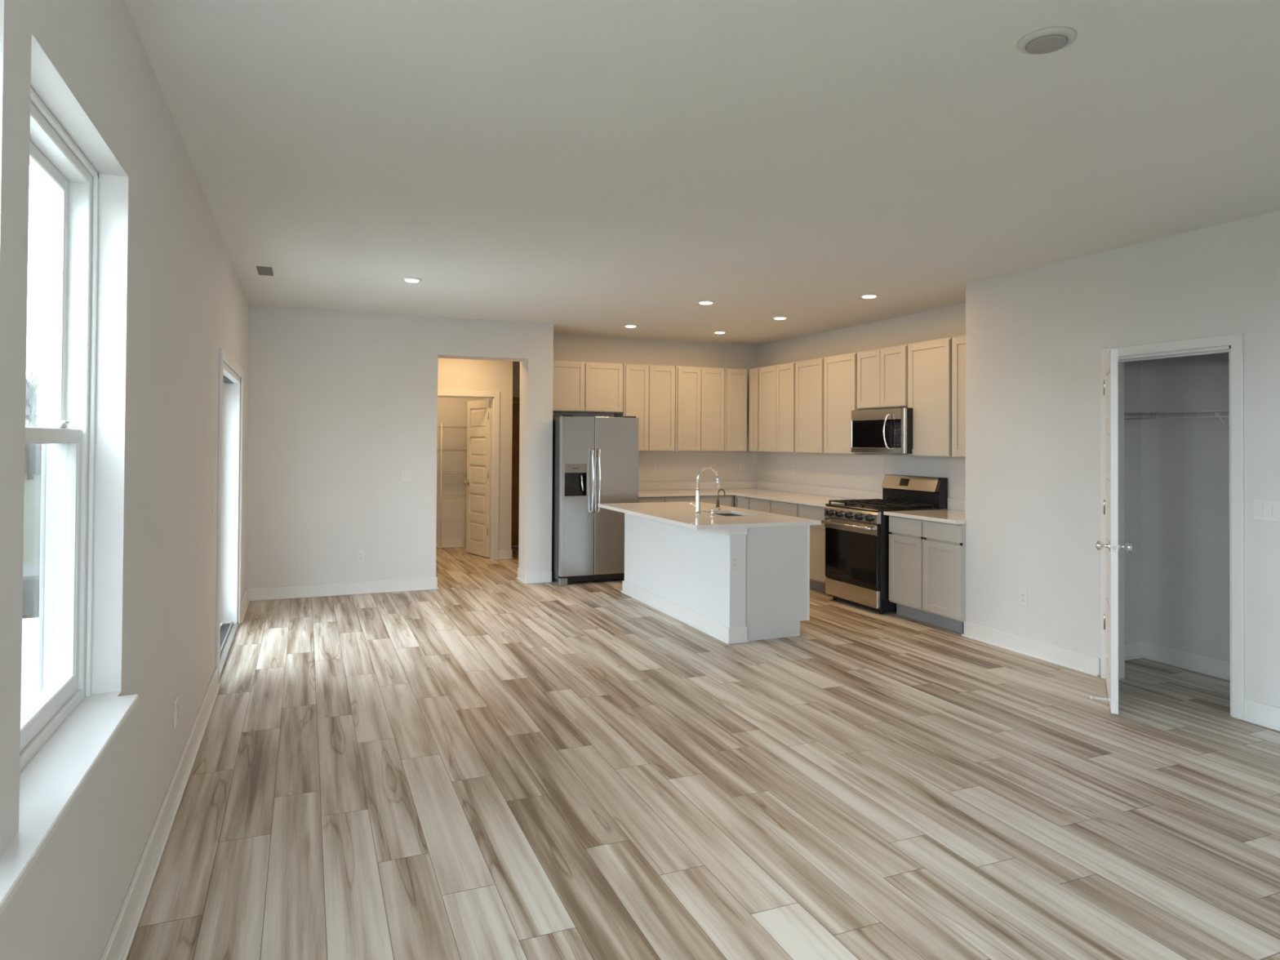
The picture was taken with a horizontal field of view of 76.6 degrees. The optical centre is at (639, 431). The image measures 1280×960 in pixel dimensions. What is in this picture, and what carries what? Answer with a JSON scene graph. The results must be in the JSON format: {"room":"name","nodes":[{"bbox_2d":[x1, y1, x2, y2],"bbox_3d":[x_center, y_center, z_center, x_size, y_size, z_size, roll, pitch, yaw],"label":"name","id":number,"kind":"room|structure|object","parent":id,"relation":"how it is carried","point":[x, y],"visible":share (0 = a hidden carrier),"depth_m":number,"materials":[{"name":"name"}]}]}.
{"room":"open-plan living room","nodes":[
{"label":"open-plan living room","id":0,"kind":"room"},
{"bbox_2d":[0,0,249,959],"bbox_3d":[-1.793,0.151,2.800,0.200,2.740,10.730,1,-1,-22],"label":"wall","id":1,"kind":"structure","parent":0,"point":[171,293],"depth_m":2.36,"materials":[{"name":"white paint"}]},
{"bbox_2d":[19,88,98,772],"bbox_3d":[-1.451,0.003,1.893,0.117,1.507,0.910,1,-1,-22],"label":"window","id":2,"kind":"structure","parent":1,"relation":"in","point":[64,193],"depth_m":2.17,"materials":[{"name":"glass"}]},
{"bbox_2d":[0,691,138,915],"bbox_3d":[-1.141,0.761,1.419,0.140,0.028,2.010,1,-1,-22],"label":"window sill","id":3,"kind":"structure","parent":1,"relation":"attached to","point":[52,780],"depth_m":1.77,"materials":[{"name":"white paint"}]},
{"bbox_2d":[100,588,249,959],"bbox_3d":[-1.632,1.462,2.675,0.030,0.118,10.400,1,-1,-22],"label":"baseboard","id":4,"kind":"structure","parent":1,"relation":"attached to","point":[117,947],"depth_m":2.90,"materials":[{"name":"white paint"}]},
{"bbox_2d":[173,695,177,728],"bbox_3d":[-1.927,1.167,3.368,0.009,0.114,0.070,1,-1,-22],"label":"outlet","id":5,"kind":"object","parent":1,"relation":"attached to","point":[175,707],"visible":1,"depth_m":3.34,"materials":[{"name":"white plastic"}]},
{"bbox_2d":[176,702,177,721],"bbox_3d":[-1.924,1.167,3.369,0.003,0.068,0.033,1,-1,-22],"label":"receptacle","id":6,"kind":"object","parent":5,"relation":"attached to","point":[176,703],"depth_m":3.36,"materials":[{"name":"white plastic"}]},
{"bbox_2d":[212,493,215,513],"bbox_3d":[-2.447,0.415,4.654,0.012,0.114,0.070,1,-1,-22],"label":"light switch","id":7,"kind":"object","parent":1,"relation":"attached to","point":[213,494],"visible":1,"depth_m":4.63,"materials":[{"name":"white plastic"}]},
{"bbox_2d":[215,347,243,684],"bbox_3d":[-2.984,0.530,5.697,0.218,2.060,1.800,1,-1,-22],"label":"door","id":8,"kind":"structure","parent":1,"relation":"in","point":[230,396],"depth_m":6.44,"materials":[{"name":"white paint"}]},
{"bbox_2d":[246,304,541,588],"bbox_3d":[-2.402,0.215,8.175,2.780,2.740,0.330,1,-1,-22],"label":"wall","id":9,"kind":"structure","parent":0,"point":[341,403],"depth_m":7.85,"materials":[{"name":"white paint"}]},
{"bbox_2d":[356,550,364,562],"bbox_3d":[-2.708,1.212,7.855,0.070,0.114,0.009,1,-1,-22],"label":"outlet","id":10,"kind":"object","parent":9,"relation":"attached to","point":[360,553],"visible":1,"depth_m":7.85,"materials":[{"name":"white plastic"}]},
{"bbox_2d":[359,552,362,559],"bbox_3d":[-2.707,1.212,7.852,0.033,0.068,0.003,1,-1,-22],"label":"receptacle","id":11,"kind":"object","parent":10,"relation":"attached to","point":[360,553],"depth_m":7.85,"materials":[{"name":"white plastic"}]},
{"bbox_2d":[248,568,551,601],"bbox_3d":[-2.342,1.527,8.170,2.915,0.118,0.360,1,-1,-22],"label":"baseboard","id":12,"kind":"structure","parent":9,"relation":"attached to","point":[264,593],"depth_m":7.83,"materials":[{"name":"white paint"}]},
{"bbox_2d":[435,397,482,539],"bbox_3d":[-3.139,0.249,11.165,1.900,2.740,0.120,1,-1,-22],"label":"wall","id":13,"kind":"structure","parent":0,"point":[452,411],"depth_m":11.31,"materials":[{"name":"white paint"}]},
{"bbox_2d":[436,471,466,475],"bbox_3d":[-3.004,0.584,10.985,1.763,0.043,0.298,1,-1,-22],"label":"wire shelf","id":14,"kind":"object","parent":13,"relation":"attached to","point":[442,473],"visible":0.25,"depth_m":11.05,"materials":[{"name":"white metal"}]},
{"bbox_2d":[436,448,466,452],"bbox_3d":[-3.002,0.259,10.989,1.763,0.043,0.298,1,-1,-22],"label":"wire shelf","id":15,"kind":"object","parent":13,"relation":"attached to","point":[437,448],"visible":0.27,"depth_m":11.08,"materials":[{"name":"white metal"}]},
{"bbox_2d":[436,494,466,500],"bbox_3d":[-3.006,0.908,10.981,1.763,0.043,0.298,1,-1,-22],"label":"wire shelf","id":16,"kind":"object","parent":13,"relation":"attached to","point":[459,495],"visible":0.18,"depth_m":11.08,"materials":[{"name":"white metal"}]},
{"bbox_2d":[437,425,466,428],"bbox_3d":[-3.000,-0.056,10.993,1.763,0.043,0.298,1,-1,-22],"label":"wire shelf","id":17,"kind":"object","parent":13,"relation":"attached to","point":[450,426],"visible":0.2,"depth_m":11.12,"materials":[{"name":"white metal"}]},
{"bbox_2d":[437,358,512,550],"bbox_3d":[-2.573,0.237,9.938,2.010,2.740,0.120,1,-1,-22],"label":"wall","id":18,"kind":"structure","parent":0,"point":[453,374],"depth_m":10.21,"materials":[{"name":"white paint"}]},
{"bbox_2d":[437,390,499,559],"bbox_3d":[-2.312,0.559,10.364,0.865,2.110,0.751,1,-1,-22],"label":"door","id":19,"kind":"structure","parent":18,"relation":"in","point":[483,415],"depth_m":10.36,"materials":[{"name":"white paint"}]},
{"bbox_2d":[435,538,513,559],"bbox_3d":[-2.741,1.554,10.504,1.920,0.118,1.380,1,-1,-22],"label":"baseboard","id":20,"kind":"structure","parent":18,"relation":"attached to","point":[451,543],"depth_m":11.24,"materials":[{"name":"white paint"}]},
{"bbox_2d":[512,361,519,402],"bbox_3d":[-1.245,0.266,11.568,1.690,2.740,0.120,1,-1,-22],"label":"wall","id":21,"kind":"structure","parent":0,"point":[516,365],"depth_m":11.31,"materials":[{"name":"white paint"}]},
{"bbox_2d":[511,397,519,546],"bbox_3d":[-1.595,0.581,11.372,0.840,2.100,0.066,1,-1,-22],"label":"door","id":22,"kind":"structure","parent":21,"relation":"in","point":[516,406],"depth_m":11.31,"materials":[{"name":"wood"}]},
{"bbox_2d":[518,323,553,571],"bbox_3d":[-1.164,0.234,8.995,0.135,2.740,0.900,1,-1,-22],"label":"wall","id":23,"kind":"structure","parent":0,"point":[547,330],"depth_m":8.58,"materials":[{"name":"white paint"}]},
{"bbox_2d":[552,333,757,506],"bbox_3d":[0.175,0.254,9.970,3.085,2.740,0.120,1,-1,-22],"label":"wall","id":24,"kind":"structure","parent":0,"point":[671,466],"depth_m":10.03,"materials":[{"name":"white paint"}]},
{"bbox_2d":[552,360,622,413],"bbox_3d":[-0.708,-0.504,9.369,0.972,0.574,0.330,1,-1,-22],"label":"upper cabinet","id":25,"kind":"object","parent":24,"relation":"attached to","point":[578,387],"visible":0.69,"depth_m":9.24,"materials":[{"name":"beige paint"}]},
{"bbox_2d":[613,363,675,451],"bbox_3d":[0.055,-0.270,9.682,0.654,1.024,0.330,1,-1,-22],"label":"upper cabinet","id":26,"kind":"object","parent":24,"relation":"attached to","point":[648,390],"visible":0.85,"depth_m":9.54,"materials":[{"name":"beige paint"}]},
{"bbox_2d":[674,365,724,451],"bbox_3d":[0.671,-0.263,9.936,0.650,1.024,0.330,1,-1,-22],"label":"upper cabinet","id":27,"kind":"object","parent":24,"relation":"attached to","point":[700,392],"visible":0.97,"depth_m":9.78,"materials":[{"name":"beige paint"}]},
{"bbox_2d":[723,368,746,451],"bbox_3d":[1.124,-0.258,10.123,0.303,1.024,0.330,1,-1,-22],"label":"upper cabinet","id":28,"kind":"object","parent":24,"relation":"attached to","point":[735,380],"visible":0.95,"depth_m":9.98,"materials":[{"name":"beige paint"}]},
{"bbox_2d":[124,0,1279,346],"bbox_3d":[0.465,-1.269,5.625,6.500,0.200,14.600,1,-1,-22],"label":"ceiling","id":29,"kind":"structure","parent":0,"point":[580,167],"depth_m":3.39,"materials":[{"name":"paint"}]},
{"bbox_2d":[256,266,273,275],"bbox_3d":[-2.769,-1.180,5.987,0.104,0.010,0.310,1,-1,-22],"label":"ceiling vent","id":30,"kind":"object","parent":29,"relation":"in","point":[268,271],"visible":1,"depth_m":5.96,"materials":[{"name":"white metal"}]},
{"bbox_2d":[402,276,422,282],"bbox_3d":[-1.761,-1.165,6.255,0.144,0.020,0.144,1,-1,-22],"label":"recessed light","id":31,"kind":"object","parent":29,"relation":"in","point":[410,279],"visible":1,"depth_m":6.22,"materials":[{"name":"white paint"}]},
{"bbox_2d":[622,324,638,327],"bbox_3d":[-0.100,-1.124,8.675,0.160,0.020,0.160,1,-1,-22],"label":"recessed light","id":32,"kind":"object","parent":29,"relation":"in","point":[624,325],"visible":1,"depth_m":8.62,"materials":[{"name":"white paint"}]},
{"bbox_2d":[697,299,715,304],"bbox_3d":[0.584,-1.139,7.179,0.160,0.020,0.160,1,-1,-22],"label":"recessed light","id":33,"kind":"object","parent":29,"relation":"in","point":[704,301],"visible":1,"depth_m":7.13,"materials":[{"name":"white paint"}]},
{"bbox_2d":[712,330,727,333],"bbox_3d":[0.899,-1.112,9.131,0.160,0.020,0.160,1,-1,-22],"label":"recessed light","id":34,"kind":"object","parent":29,"relation":"in","point":[714,331],"visible":1,"depth_m":9.08,"materials":[{"name":"white paint"}]},
{"bbox_2d":[772,315,788,319],"bbox_3d":[1.391,-1.123,8.049,0.160,0.020,0.160,1,-1,-22],"label":"recessed light","id":35,"kind":"object","parent":29,"relation":"in","point":[777,317],"visible":1,"depth_m":8.00,"materials":[{"name":"white paint"}]},
{"bbox_2d":[859,293,879,298],"bbox_3d":[1.929,-1.135,6.820,0.160,0.020,0.160,1,-1,-22],"label":"recessed light","id":36,"kind":"object","parent":29,"relation":"in","point":[868,295],"visible":1,"depth_m":6.78,"materials":[{"name":"white paint"}]},
{"bbox_2d":[1017,26,1076,54],"bbox_3d":[1.251,-1.194,2.493,0.164,0.020,0.164,1,-1,-22],"label":"recessed light","id":37,"kind":"object","parent":29,"relation":"in","point":[1050,39],"visible":1,"depth_m":2.47,"materials":[{"name":"white plastic"}]},
{"bbox_2d":[126,546,1279,959],"bbox_3d":[0.401,1.570,5.570,6.400,0.001,14.600,1,-1,-22],"label":"floor","id":38,"kind":"structure","parent":0,"point":[487,763],"depth_m":3.40,"materials":[{"name":"wood"}]},
{"bbox_2d":[439,423,442,551],"bbox_3d":[-2.688,0.759,10.948,0.032,1.720,0.031,1,-1,-22],"label":"door frame","id":39,"kind":"structure","parent":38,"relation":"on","point":[441,424],"depth_m":10.94,"materials":[{"name":"white wood"}]},
{"bbox_2d":[551,414,638,586],"bbox_3d":[-0.581,0.724,8.905,0.861,1.765,1.021,1,-1,-22],"label":"refrigerator","id":40,"kind":"object","parent":38,"relation":"on","point":[595,460],"visible":0.9,"depth_m":8.49,"materials":[{"name":"silver metal"}]},
{"bbox_2d":[638,495,695,502],"bbox_3d":[0.168,1.185,9.556,0.885,0.869,0.618,1,-1,-22],"label":"base cabinet","id":41,"kind":"object","parent":38,"relation":"on","point":[659,499],"visible":0.04,"depth_m":9.29,"materials":[{"name":"beige paint"}]},
{"bbox_2d":[620,513,809,644],"bbox_3d":[0.572,1.164,7.149,0.739,0.855,2.206,1,-1,-22],"label":"kitchen island","id":42,"kind":"object","parent":38,"relation":"on","point":[684,574],"visible":0.84,"depth_m":6.26,"materials":[{"name":"white paint"}]},
{"bbox_2d":[598,501,821,529],"bbox_3d":[0.501,0.720,7.118,1.080,0.030,2.160,1,-1,-22],"label":"island countertop","id":43,"kind":"structure","parent":42,"relation":"on","point":[679,513],"depth_m":6.68,"materials":[{"name":"white stone"}]},
{"bbox_2d":[687,466,721,514],"bbox_3d":[0.553,0.501,6.862,0.293,0.403,0.080,0,-1,-10],"label":"faucet","id":44,"kind":"object","parent":43,"relation":"on","point":[697,504],"visible":1,"depth_m":6.83,"materials":[{"name":"silver metal"}]},
{"bbox_2d":[710,507,720,516],"bbox_3d":[0.617,0.664,6.642,0.092,0.073,0.042,1,-1,-22],"label":"soap dispenser","id":45,"kind":"object","parent":43,"relation":"on","point":[713,508],"visible":1,"depth_m":6.62,"materials":[{"name":"silver metal"}]},
{"bbox_2d":[715,488,725,506],"bbox_3d":[0.759,0.629,7.621,0.098,0.168,0.039,1,-1,-22],"label":"tap","id":46,"kind":"object","parent":43,"relation":"on","point":[717,500],"visible":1,"depth_m":7.61,"materials":[{"name":"metal"}]},
{"bbox_2d":[715,513,742,515],"bbox_3d":[0.766,0.833,6.972,0.338,0.194,0.548,1,-1,-22],"label":"sink","id":47,"kind":"object","parent":43,"relation":"in","point":[722,514],"visible":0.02,"depth_m":7.25,"materials":[{"name":"silver metal"}]},
{"bbox_2d":[729,554,737,570],"bbox_3d":[0.702,0.978,6.036,0.070,0.114,0.009,1,-1,-22],"label":"outlet","id":48,"kind":"object","parent":42,"relation":"attached to","point":[733,558],"visible":1,"depth_m":6.03,"materials":[{"name":"white plastic"}]},
{"bbox_2d":[732,557,736,567],"bbox_3d":[0.703,0.978,6.034,0.033,0.068,0.003,1,-1,-22],"label":"receptacle","id":49,"kind":"object","parent":48,"relation":"attached to","point":[734,559],"depth_m":6.03,"materials":[{"name":"white plastic"}]},
{"bbox_2d":[700,494,733,506],"bbox_3d":[0.792,1.192,9.813,0.460,0.869,0.618,1,-1,-22],"label":"base cabinet","id":50,"kind":"object","parent":38,"relation":"on","point":[726,500],"visible":0.12,"depth_m":9.55,"materials":[{"name":"beige paint"}]},
{"bbox_2d":[734,495,750,509],"bbox_3d":[1.494,1.193,9.570,0.688,0.869,0.364,1,-1,-22],"label":"base cabinet","id":51,"kind":"object","parent":38,"relation":"on","point":[742,502],"visible":0.12,"depth_m":9.42,"materials":[{"name":"beige paint"}]},
{"bbox_2d":[750,497,771,512],"bbox_3d":[1.653,1.189,9.188,0.688,0.869,0.460,1,-1,-22],"label":"base cabinet","id":52,"kind":"object","parent":38,"relation":"on","point":[757,504],"visible":0.17,"depth_m":9.04,"materials":[{"name":"beige paint"}]},
{"bbox_2d":[771,500,799,517],"bbox_3d":[1.841,1.185,8.730,0.688,0.869,0.526,1,-1,-22],"label":"base cabinet","id":53,"kind":"object","parent":38,"relation":"on","point":[787,508],"visible":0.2,"depth_m":8.58,"materials":[{"name":"beige paint"}]},
{"bbox_2d":[798,503,826,592],"bbox_3d":[2.058,1.179,8.205,0.688,0.869,0.606,1,-1,-22],"label":"base cabinet","id":54,"kind":"object","parent":38,"relation":"on","point":[817,532],"visible":0.18,"depth_m":8.07,"materials":[{"name":"beige paint"}]},
{"bbox_2d":[638,480,882,506],"bbox_3d":[1.043,0.681,8.859,2.079,0.130,2.585,1,-1,-22],"label":"countertop","id":55,"kind":"structure","parent":54,"relation":"on","point":[815,495],"depth_m":9.48,"materials":[{"name":"white stone"}]},
{"bbox_2d":[821,474,947,613],"bbox_3d":[2.241,1.014,7.524,0.847,1.185,0.773,1,-1,-22],"label":"gas range","id":56,"kind":"object","parent":38,"relation":"on","point":[857,532],"visible":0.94,"depth_m":7.35,"materials":[{"name":"silver metal"}]},
{"bbox_2d":[827,511,896,611],"bbox_3d":[2.288,1.142,7.542,0.735,0.860,0.773,1,-1,-22],"label":"oven","id":57,"kind":"object","parent":56,"relation":"in","point":[884,603],"depth_m":7.06,"materials":[{"name":"silver metal"}]},
{"bbox_2d":[825,502,941,511],"bbox_3d":[2.247,0.703,7.530,0.710,0.017,0.773,1,-1,-22],"label":"cooktop","id":58,"kind":"object","parent":56,"relation":"in","point":[845,507],"depth_m":7.32,"materials":[{"name":"black metal"}]},
{"bbox_2d":[888,515,930,623],"bbox_3d":[2.558,1.167,6.996,0.688,0.869,0.418,1,-1,-22],"label":"base cabinet","id":59,"kind":"object","parent":38,"relation":"on","point":[906,538],"visible":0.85,"depth_m":6.86,"materials":[{"name":"beige paint"}]},
{"bbox_2d":[922,520,965,633],"bbox_3d":[2.721,1.163,6.601,0.688,0.869,0.434,1,-1,-22],"label":"base cabinet","id":60,"kind":"object","parent":38,"relation":"on","point":[944,557],"visible":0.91,"depth_m":6.45,"materials":[{"name":"beige paint"}]},
{"bbox_2d":[883,497,965,524],"bbox_3d":[2.621,0.665,6.799,0.734,0.130,0.857,1,-1,-22],"label":"countertop","id":61,"kind":"structure","parent":60,"relation":"on","point":[955,513],"depth_m":6.86,"materials":[{"name":"white stone"}]},
{"bbox_2d":[1124,360,1142,642],"bbox_3d":[3.302,0.220,5.689,0.715,2.740,0.120,1,-1,-22],"label":"wall","id":62,"kind":"structure","parent":38,"relation":"on","point":[1132,370],"depth_m":5.69,"materials":[{"name":"white paint"}]},
{"bbox_2d":[756,302,965,509],"bbox_3d":[2.399,0.249,8.470,0.120,2.740,4.350,1,-1,-22],"label":"wall","id":63,"kind":"structure","parent":0,"point":[828,470],"depth_m":8.48,"materials":[{"name":"white paint"}]},
{"bbox_2d":[748,367,759,452],"bbox_3d":[1.533,-0.257,9.990,0.330,1.024,0.222,1,-1,-22],"label":"upper cabinet","id":64,"kind":"object","parent":63,"relation":"attached to","point":[753,433],"visible":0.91,"depth_m":9.91,"materials":[{"name":"beige paint"}]},
{"bbox_2d":[759,361,795,453],"bbox_3d":[1.728,-0.262,9.519,0.330,1.024,0.771,1,-1,-22],"label":"upper cabinet","id":65,"kind":"object","parent":63,"relation":"attached to","point":[776,382],"visible":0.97,"depth_m":9.41,"materials":[{"name":"beige paint"}]},
{"bbox_2d":[791,464,795,474],"bbox_3d":[1.832,0.456,9.667,0.009,0.114,0.070,1,-1,-22],"label":"outlet","id":66,"kind":"object","parent":63,"relation":"attached to","point":[793,465],"visible":1,"depth_m":9.66,"materials":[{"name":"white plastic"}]},
{"bbox_2d":[795,357,824,453],"bbox_3d":[1.981,-0.268,8.906,0.330,1.024,0.526,1,-1,-22],"label":"upper cabinet","id":67,"kind":"object","parent":63,"relation":"attached to","point":[809,374],"visible":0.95,"depth_m":8.82,"materials":[{"name":"beige paint"}]},
{"bbox_2d":[823,351,880,454],"bbox_3d":[2.191,-0.273,8.400,0.330,1.024,0.542,1,-1,-22],"label":"upper cabinet","id":68,"kind":"object","parent":63,"relation":"attached to","point":[840,371],"visible":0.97,"depth_m":8.33,"materials":[{"name":"beige paint"}]},
{"bbox_2d":[853,467,857,478],"bbox_3d":[2.283,0.445,8.577,0.009,0.114,0.070,1,-1,-22],"label":"outlet","id":69,"kind":"object","parent":63,"relation":"attached to","point":[855,469],"visible":1,"depth_m":8.57,"materials":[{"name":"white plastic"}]},
{"bbox_2d":[857,344,907,409],"bbox_3d":[2.439,-0.504,7.805,0.330,0.574,0.724,1,-1,-22],"label":"upper cabinet","id":70,"kind":"object","parent":63,"relation":"attached to","point":[882,373],"visible":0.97,"depth_m":7.70,"materials":[{"name":"beige paint"}]},
{"bbox_2d":[851,407,912,454],"bbox_3d":[2.390,0.005,7.700,0.479,0.421,0.766,1,-1,-22],"label":"microwave","id":71,"kind":"object","parent":70,"relation":"attached to","point":[889,430],"visible":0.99,"depth_m":7.55,"materials":[{"name":"silver metal"}]},
{"bbox_2d":[907,337,951,457],"bbox_3d":[2.683,-0.285,7.209,0.330,1.024,0.532,1,-1,-22],"label":"upper cabinet","id":72,"kind":"object","parent":63,"relation":"attached to","point":[930,362],"visible":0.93,"depth_m":7.11,"materials":[{"name":"beige paint"}]},
{"bbox_2d":[947,497,965,511],"bbox_3d":[2.952,0.653,6.935,0.019,0.100,0.857,1,-1,-22],"label":"backsplash","id":73,"kind":"structure","parent":63,"relation":"attached to","point":[953,504],"depth_m":7.22,"materials":[{"name":"white stone"}]},
{"bbox_2d":[951,334,965,457],"bbox_3d":[2.882,-0.290,6.725,0.330,1.024,0.486,1,-1,-22],"label":"upper cabinet","id":74,"kind":"object","parent":63,"relation":"attached to","point":[958,343],"visible":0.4,"depth_m":6.81,"materials":[{"name":"beige paint"}]},
{"bbox_2d":[965,210,1279,707],"bbox_3d":[3.914,0.191,3.113,0.120,2.740,6.950,1,-1,-22],"label":"wall","id":75,"kind":"structure","parent":0,"point":[1035,337],"depth_m":5.38,"materials":[{"name":"white paint"}]},
{"bbox_2d":[1018,588,1026,606],"bbox_3d":[2.732,1.187,5.779,0.009,0.114,0.070,1,-1,-22],"label":"outlet","id":76,"kind":"object","parent":75,"relation":"attached to","point":[1022,593],"visible":1,"depth_m":5.78,"materials":[{"name":"white plastic"}]},
{"bbox_2d":[1020,592,1024,602],"bbox_3d":[2.729,1.187,5.778,0.003,0.068,0.033,1,-1,-22],"label":"receptacle","id":77,"kind":"object","parent":76,"relation":"attached to","point":[1022,594],"depth_m":5.78,"materials":[{"name":"white plastic"}]},
{"bbox_2d":[961,621,1279,731],"bbox_3d":[3.845,1.501,3.087,0.060,0.118,6.980,1,-1,-22],"label":"baseboard","id":78,"kind":"structure","parent":75,"relation":"attached to","point":[1267,716],"depth_m":5.49,"materials":[{"name":"white paint"}]},
{"bbox_2d":[1089,333,1244,719],"bbox_3d":[2.900,0.520,4.722,0.759,2.110,0.855,1,-1,-22],"label":"door","id":79,"kind":"structure","parent":75,"relation":"in","point":[1111,545],"depth_m":4.49,"materials":[{"name":"white paint"}]},
{"bbox_2d":[1253,498,1279,522],"bbox_3d":[3.346,0.423,4.309,0.012,0.114,0.162,1,-1,-22],"label":"light switch","id":80,"kind":"object","parent":75,"relation":"attached to","point":[1268,510],"visible":1,"depth_m":4.32,"materials":[{"name":"white plastic"}]},
{"bbox_2d":[1141,351,1230,661],"bbox_3d":[3.968,0.213,4.855,0.120,2.740,1.930,1,-1,-22],"label":"wall","id":81,"kind":"structure","parent":0,"point":[1185,461],"depth_m":5.43,"materials":[{"name":"white paint"}]},
{"bbox_2d":[1124,409,1229,431],"bbox_3d":[3.774,0.011,4.777,0.303,0.281,1.903,1,-1,-22],"label":"wire shelf","id":82,"kind":"object","parent":81,"relation":"attached to","point":[1224,411],"visible":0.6,"depth_m":5.22,"materials":[{"name":"white metal"}]},
{"bbox_2d":[1124,640,1230,680],"bbox_3d":[3.630,1.520,4.702,0.595,0.118,1.930,1,-1,-22],"label":"baseboard","id":83,"kind":"structure","parent":81,"relation":"attached to","point":[1201,664],"depth_m":5.45,"materials":[{"name":"white paint"}]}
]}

